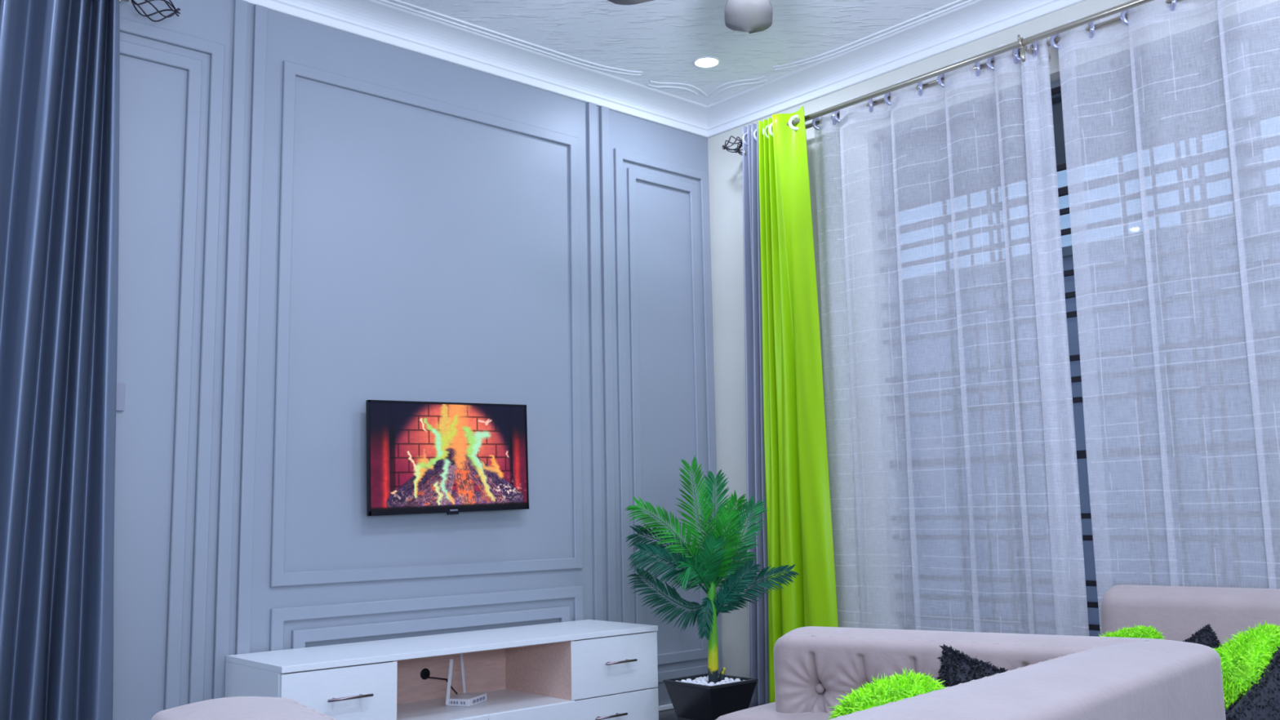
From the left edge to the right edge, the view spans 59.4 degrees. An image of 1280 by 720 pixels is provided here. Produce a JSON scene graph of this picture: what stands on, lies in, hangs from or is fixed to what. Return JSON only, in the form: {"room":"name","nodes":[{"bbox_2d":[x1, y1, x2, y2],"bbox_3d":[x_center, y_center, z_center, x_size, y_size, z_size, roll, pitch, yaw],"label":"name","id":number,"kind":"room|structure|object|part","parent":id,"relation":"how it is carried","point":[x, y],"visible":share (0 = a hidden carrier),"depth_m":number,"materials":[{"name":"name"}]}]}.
{"room":"living room","nodes":[
{"label":"living room","id":0,"kind":"room"},
{"bbox_2d":[112,0,722,719],"bbox_3d":[-1.894,-0.024,3.623,6.366,2.875,0.120,6,-10,-41],"label":"wall","id":1,"kind":"structure","parent":0,"point":[430,250],"depth_m":4.37,"materials":[{"name":"grey paint"}]},
{"bbox_2d":[115,382,125,411],"bbox_3d":[-1.726,0.119,3.660,0.088,0.092,0.016,6,-10,-41],"label":"light switch","id":2,"kind":"object","parent":1,"relation":"attached to","point":[121,387],"visible":0.26,"depth_m":3.68,"materials":[{"name":"grey plastic"}]},
{"bbox_2d":[119,0,180,22],"bbox_3d":[-2.526,-1.286,3.057,2.482,0.106,0.156,6,-10,-41],"label":"curtain rod","id":3,"kind":"object","parent":1,"relation":"attached to","point":[175,11],"visible":0.96,"depth_m":3.81,"materials":[{"name":"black metal"}]},
{"bbox_2d":[0,0,119,719],"bbox_3d":[-1.962,0.028,3.329,0.843,2.655,0.142,6,-10,-41],"label":"curtain","id":4,"kind":"object","parent":3,"relation":"hanging from","point":[60,60],"visible":1,"depth_m":3.47,"materials":[{"name":"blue fabric"}]},
{"bbox_2d":[120,40,202,710],"bbox_3d":[-1.707,0.062,3.686,0.457,2.308,0.016,6,-10,-41],"label":"trim","id":5,"kind":"structure","parent":1,"relation":"attached to","point":[193,67],"depth_m":3.82,"materials":[{"name":"grey paint"}]},
{"bbox_2d":[119,17,224,703],"bbox_3d":[-1.708,0.061,3.685,0.615,2.465,0.016,6,-10,-41],"label":"trim","id":6,"kind":"structure","parent":1,"relation":"attached to","point":[215,51],"depth_m":3.88,"materials":[{"name":"grey paint"}]},
{"bbox_2d":[212,0,248,698],"bbox_3d":[-1.437,0.047,3.931,0.046,2.756,0.018,6,-10,-41],"label":"trim","id":7,"kind":"structure","parent":1,"relation":"attached to","point":[222,605],"depth_m":3.93,"materials":[{"name":"grey paint"}]},
{"bbox_2d":[235,4,267,654],"bbox_3d":[-1.381,0.053,3.980,0.046,2.756,0.018,6,-10,-41],"label":"trim","id":8,"kind":"structure","parent":1,"relation":"attached to","point":[250,368],"depth_m":3.99,"materials":[{"name":"grey paint"}]},
{"bbox_2d":[269,60,582,586],"bbox_3d":[-0.792,-0.109,4.538,1.404,1.937,0.016,6,-10,-41],"label":"trim","id":9,"kind":"structure","parent":1,"relation":"attached to","point":[278,578],"depth_m":4.30,"materials":[{"name":"grey paint"}]},
{"bbox_2d":[269,586,583,651],"bbox_3d":[-0.767,1.151,4.368,1.400,0.454,0.016,6,-10,-41],"label":"trim","id":10,"kind":"structure","parent":1,"relation":"attached to","point":[277,615],"depth_m":4.30,"materials":[{"name":"grey paint"}]},
{"bbox_2d":[290,605,570,648],"bbox_3d":[-0.764,1.151,4.368,1.244,0.294,0.020,6,-10,-41],"label":"trim","id":11,"kind":"structure","parent":1,"relation":"attached to","point":[299,637],"depth_m":4.32,"materials":[{"name":"grey paint"}]},
{"bbox_2d":[365,400,528,515],"bbox_3d":[-0.762,0.386,4.449,0.740,0.449,0.076,6,-10,-41],"label":"television","id":12,"kind":"object","parent":1,"relation":"attached to","point":[423,457],"visible":1,"depth_m":4.40,"materials":[{"name":"black plastic"},{"name":"glowing screen showing a fireplace image"}]},
{"bbox_2d":[586,102,604,620],"bbox_3d":[-0.199,0.173,5.029,0.046,2.756,0.018,6,-10,-41],"label":"trim","id":13,"kind":"structure","parent":1,"relation":"attached to","point":[594,331],"depth_m":5.04,"materials":[{"name":"grey paint"}]},
{"bbox_2d":[599,106,617,622],"bbox_3d":[-0.142,0.179,5.080,0.046,2.756,0.018,6,-10,-41],"label":"trim","id":14,"kind":"structure","parent":1,"relation":"attached to","point":[609,453],"depth_m":5.09,"materials":[{"name":"grey paint"}]},
{"bbox_2d":[243,0,1086,137],"bbox_3d":[0.199,-1.780,1.314,6.166,0.097,6.470,6,-10,-41],"label":"trim","id":15,"kind":"structure","parent":1,"relation":"attached to","point":[376,20],"depth_m":4.83,"materials":[{"name":"white paint"}]},
{"bbox_2d":[658,703,673,711],"bbox_3d":[-1.898,1.374,3.316,6.166,0.022,0.012,6,-10,-41],"label":"baseboard","id":16,"kind":"structure","parent":1,"relation":"attached to","point":[661,708],"depth_m":5.10,"materials":[{"name":"white paint"}]},
{"bbox_2d":[613,147,720,682],"bbox_3d":[0.132,0.248,5.318,0.612,2.465,0.016,6,-10,-41],"label":"trim","id":17,"kind":"structure","parent":1,"relation":"attached to","point":[620,155],"depth_m":5.25,"materials":[{"name":"grey paint"}]},
{"bbox_2d":[626,168,707,665],"bbox_3d":[0.133,0.250,5.319,0.454,2.308,0.016,6,-10,-41],"label":"trim","id":18,"kind":"structure","parent":1,"relation":"attached to","point":[633,175],"depth_m":5.30,"materials":[{"name":"grey paint"}]},
{"bbox_2d":[385,0,968,105],"bbox_3d":[0.232,-1.853,1.436,6.366,0.080,6.590,6,-10,-41],"label":"ceiling","id":19,"kind":"structure","parent":0,"point":[661,39],"depth_m":4.67,"materials":[{"name":"white paint"}]},
{"bbox_2d":[607,0,772,33],"bbox_3d":[0.338,-1.363,3.611,0.970,0.306,0.979,6,-10,-41],"label":"ceiling fan","id":20,"kind":"object","parent":19,"relation":"hanging from","point":[751,16],"visible":1,"depth_m":3.98,"materials":[{"name":"paint"}]},
{"bbox_3d":[0.068,-1.254,3.751,0.415,0.014,0.170,-4,-8,23],"label":"blade","id":21,"kind":"part","parent":20,"relation":"part of","materials":[{"name":"paint"}]},
{"bbox_3d":[0.380,-1.236,3.932,0.170,0.014,0.415,-2,-8,6],"label":"blade","id":22,"kind":"part","parent":20,"relation":"part of","materials":[{"name":"paint"}]},
{"bbox_2d":[693,56,720,67],"bbox_3d":[0.297,-1.325,5.000,0.123,0.006,0.123,6,-10,-41],"label":"recessed light","id":23,"kind":"object","parent":19,"relation":"in","point":[704,61],"visible":1,"depth_m":4.99,"materials":[{"name":"white paint"}]},
{"bbox_2d":[695,57,717,66],"bbox_3d":[0.297,-1.326,5.000,0.099,0.004,0.099,6,-10,-41],"label":"diffuser","id":24,"kind":"object","parent":23,"relation":"attached to","point":[700,62],"depth_m":5.00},
{"bbox_2d":[707,0,973,97],"bbox_3d":[2.254,-1.596,3.302,0.136,0.011,5.768,6,-10,-41],"label":"trim","id":25,"kind":"structure","parent":19,"relation":"attached to","point":[957,1],"depth_m":4.85,"materials":[{"name":"white paint"}]},
{"bbox_2d":[658,703,750,719],"bbox_3d":[0.288,1.065,1.039,6.366,0.060,6.590,6,-10,-41],"label":"floor","id":26,"kind":"structure","parent":0,"point":[668,714],"depth_m":4.98,"materials":[{"name":"tile"}]},
{"bbox_2d":[224,619,658,719],"bbox_3d":[-0.651,1.250,4.121,1.583,0.438,0.468,6,-10,-41],"label":"tv cabinet","id":27,"kind":"object","parent":26,"relation":"on","point":[584,669],"visible":0.99,"depth_m":4.22,"materials":[{"name":"white laminate"}]},
{"bbox_3d":[-0.963,1.084,3.603,0.402,0.189,0.018,6,-10,-41],"label":"drawer","id":28,"kind":"part","parent":27,"relation":"part of","materials":[{"name":"white laminate"}]},
{"bbox_3d":[-0.932,1.081,3.597,0.155,0.009,0.032,6,-10,-41],"label":"handle","id":29,"kind":"part","parent":27,"relation":"part of","materials":[{"name":"silver metal"}]},
{"bbox_2d":[425,676,457,694],"bbox_3d":[-0.745,1.233,4.261,0.144,0.061,0.044,-5,-9,27],"label":"power cable","id":30,"kind":"object","parent":27,"relation":"on","point":[441,678],"visible":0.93,"depth_m":4.28,"materials":[{"name":"black plastic"}]},
{"bbox_2d":[445,653,486,706],"bbox_3d":[-0.649,1.191,4.198,0.110,0.180,0.156,-3,-8,14],"label":"router","id":31,"kind":"object","parent":27,"relation":"on","point":[465,699],"visible":0.92,"depth_m":4.14,"materials":[{"name":"white plastic"}]},
{"bbox_3d":[-0.672,1.328,3.828,0.359,0.182,0.018,6,-10,-41],"label":"drawer","id":32,"kind":"part","parent":27,"relation":"part of","materials":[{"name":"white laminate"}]},
{"bbox_2d":[396,688,574,719],"bbox_3d":[-0.672,1.279,4.115,0.767,0.016,0.426,6,-10,-41],"label":"shelf","id":33,"kind":"object","parent":27,"relation":"attached to","point":[500,704],"depth_m":4.14,"materials":[{"name":"white laminate"}]},
{"bbox_3d":[-0.234,1.373,4.217,0.811,0.182,0.018,6,-10,-41],"label":"drawer","id":34,"kind":"part","parent":27,"relation":"part of","materials":[{"name":"white laminate"}]},
{"bbox_3d":[-0.115,1.361,4.292,0.155,0.009,0.032,6,-10,-41],"label":"handle","id":35,"kind":"part","parent":27,"relation":"part of","materials":[{"name":"silver metal"}]},
{"bbox_3d":[-0.099,1.185,4.368,0.438,0.216,0.018,6,-10,-41],"label":"drawer","id":36,"kind":"part","parent":27,"relation":"part of","materials":[{"name":"white laminate"}]},
{"bbox_3d":[-0.079,1.170,4.354,0.154,0.009,0.032,6,-10,-41],"label":"handle","id":37,"kind":"part","parent":27,"relation":"part of","materials":[{"name":"silver metal"}]},
{"bbox_2d":[151,626,1226,719],"bbox_3d":[0.215,0.857,1.959,2.061,0.602,1.238,6,-10,-41],"label":"sofa","id":38,"kind":"object","parent":26,"relation":"on","point":[1048,677],"visible":0.94,"depth_m":2.16,"materials":[{"name":"beige fabric"}]},
{"bbox_2d":[715,702,832,719],"bbox_3d":[0.588,0.902,2.567,0.800,0.183,0.360,-8,-10,42],"label":"seat cushion","id":39,"kind":"object","parent":38,"relation":"on","point":[775,710],"depth_m":2.66,"materials":[{"name":"beige fabric"}]},
{"bbox_2d":[827,667,946,719],"bbox_3d":[0.475,0.681,1.973,0.279,0.265,0.238,2,-8,-20],"label":"throw pillow","id":40,"kind":"object","parent":38,"relation":"on","point":[895,688],"visible":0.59,"depth_m":1.99,"materials":[{"name":"fur"}]},
{"bbox_2d":[936,644,1008,687],"bbox_3d":[0.633,0.665,2.044,0.292,0.289,0.111,-1,-8,-3],"label":"throw pillow","id":41,"kind":"object","parent":38,"relation":"on","point":[956,668],"visible":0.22,"depth_m":2.06,"materials":[{"name":"black fabric"}]},
{"bbox_2d":[623,455,799,719],"bbox_3d":[0.274,0.932,4.424,0.676,1.116,0.356,1,-8,-17],"label":"potted palm","id":42,"kind":"object","parent":26,"relation":"on","point":[713,563],"visible":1,"depth_m":4.40,"materials":[{"name":"green plant"}]},
{"bbox_2d":[662,672,758,719],"bbox_3d":[0.277,1.366,4.367,0.264,0.240,0.264,6,-10,-41],"label":"pot","id":43,"kind":"object","parent":42,"relation":"attached to","point":[690,701],"depth_m":4.30,"materials":[{"name":"black"}]},
{"bbox_2d":[1100,584,1279,644],"bbox_3d":[1.966,0.918,2.777,1.750,0.635,0.760,-8,-10,41],"label":"sofa","id":44,"kind":"object","parent":26,"relation":"on","point":[1177,612],"visible":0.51,"depth_m":3.35,"materials":[{"name":"beige fabric"}]},
{"bbox_2d":[1098,624,1164,639],"bbox_3d":[1.355,0.832,3.061,0.227,0.227,0.210,0,-8,-6],"label":"throw pillow","id":45,"kind":"object","parent":44,"relation":"on","point":[1143,632],"visible":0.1,"depth_m":3.07,"materials":[{"name":"fabric"}]},
{"bbox_2d":[1182,623,1222,648],"bbox_3d":[1.447,0.847,2.901,0.329,0.314,0.121,-1,-8,-1],"label":"throw pillow","id":46,"kind":"object","parent":44,"relation":"on","point":[1205,636],"visible":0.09,"depth_m":2.94,"materials":[{"name":"black fur"}]},
{"bbox_2d":[1225,646,1279,719],"bbox_3d":[1.431,0.906,2.452,0.556,0.562,0.165,1,-8,-13],"label":"throw pillow","id":47,"kind":"object","parent":44,"relation":"on","point":[1265,704],"visible":0.98,"depth_m":2.47,"materials":[{"name":"fabric"}]},
{"bbox_2d":[1213,621,1279,715],"bbox_3d":[1.443,0.775,2.574,0.309,0.334,0.283,6,-10,-41],"label":"throw pillow","id":48,"kind":"object","parent":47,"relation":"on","point":[1242,660],"visible":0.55,"depth_m":2.55,"materials":[{"name":"fur"}]},
{"bbox_2d":[707,0,1279,677],"bbox_3d":[2.600,-0.162,3.233,0.200,2.875,6.470,6,-10,-41],"label":"wall","id":49,"kind":"structure","parent":0,"point":[725,167],"depth_m":5.38,"materials":[{"name":"beige paint"}]},
{"bbox_2d":[721,0,1183,155],"bbox_3d":[1.848,-1.234,3.895,0.205,0.122,4.205,6,-10,-41],"label":"curtain rod","id":50,"kind":"object","parent":49,"relation":"attached to","point":[1021,42],"visible":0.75,"depth_m":4.38,"materials":[{"name":"silver metal"}]},
{"bbox_2d":[742,121,768,707],"bbox_3d":[0.531,0.220,5.108,0.079,2.660,0.167,6,-10,-41],"label":"curtain","id":51,"kind":"object","parent":50,"relation":"hanging from","point":[755,451],"visible":0.77,"depth_m":5.11,"materials":[{"name":"grey fabric"}]},
{"bbox_2d":[758,105,838,702],"bbox_3d":[0.693,0.197,4.939,0.153,2.655,0.396,6,-10,-41],"label":"curtain","id":52,"kind":"object","parent":50,"relation":"hanging from","point":[799,518],"visible":0.88,"depth_m":4.93,"materials":[{"name":"green fabric"}]},
{"bbox_2d":[812,31,1088,635],"bbox_3d":[1.194,0.126,4.509,0.066,2.640,1.142,6,-10,-41],"label":"sheer curtain","id":53,"kind":"object","parent":50,"relation":"hanging from","point":[1042,198],"visible":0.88,"depth_m":4.46,"materials":[{"name":"white fabric"}]},
{"bbox_2d":[1049,0,1279,635],"bbox_3d":[2.144,-0.035,3.456,0.066,2.640,1.683,6,-10,-41],"label":"sheer curtain","id":54,"kind":"object","parent":50,"relation":"hanging from","point":[1155,12],"visible":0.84,"depth_m":3.82,"materials":[{"name":"white fabric"}]},
{"bbox_2d":[874,10,1279,636],"bbox_3d":[2.235,-0.115,3.619,0.094,2.178,3.435,6,-10,-41],"label":"window","id":55,"kind":"structure","parent":49,"relation":"in","point":[1055,89],"depth_m":4.14,"materials":[{"name":"glass"}]},
{"label":"outside","id":56,"kind":"structure","parent":0,"visible":0},
{"bbox_3d":[5.053,2.011,6.288,7.834,0.100,19.000,6,-10,-41],"label":"ground","id":57,"kind":"structure","parent":56,"visible":0},
{"bbox_2d":[902,204,1279,635],"bbox_3d":[6.059,0.620,7.410,3.060,3.320,19.000,6,-10,-41],"label":"house","id":58,"kind":"structure","parent":57,"relation":"on","point":[1067,251],"depth_m":8.31,"materials":[{"name":"concrete"}]},
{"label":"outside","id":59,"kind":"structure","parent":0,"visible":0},
{"bbox_2d":[895,34,1279,204],"bbox_3d":[2.413,0.094,4.198,0.830,2.634,10.000,6,-10,-41],"label":"roof","id":60,"kind":"structure","parent":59,"point":[1057,112],"depth_m":4.81,"materials":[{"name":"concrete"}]}
]}

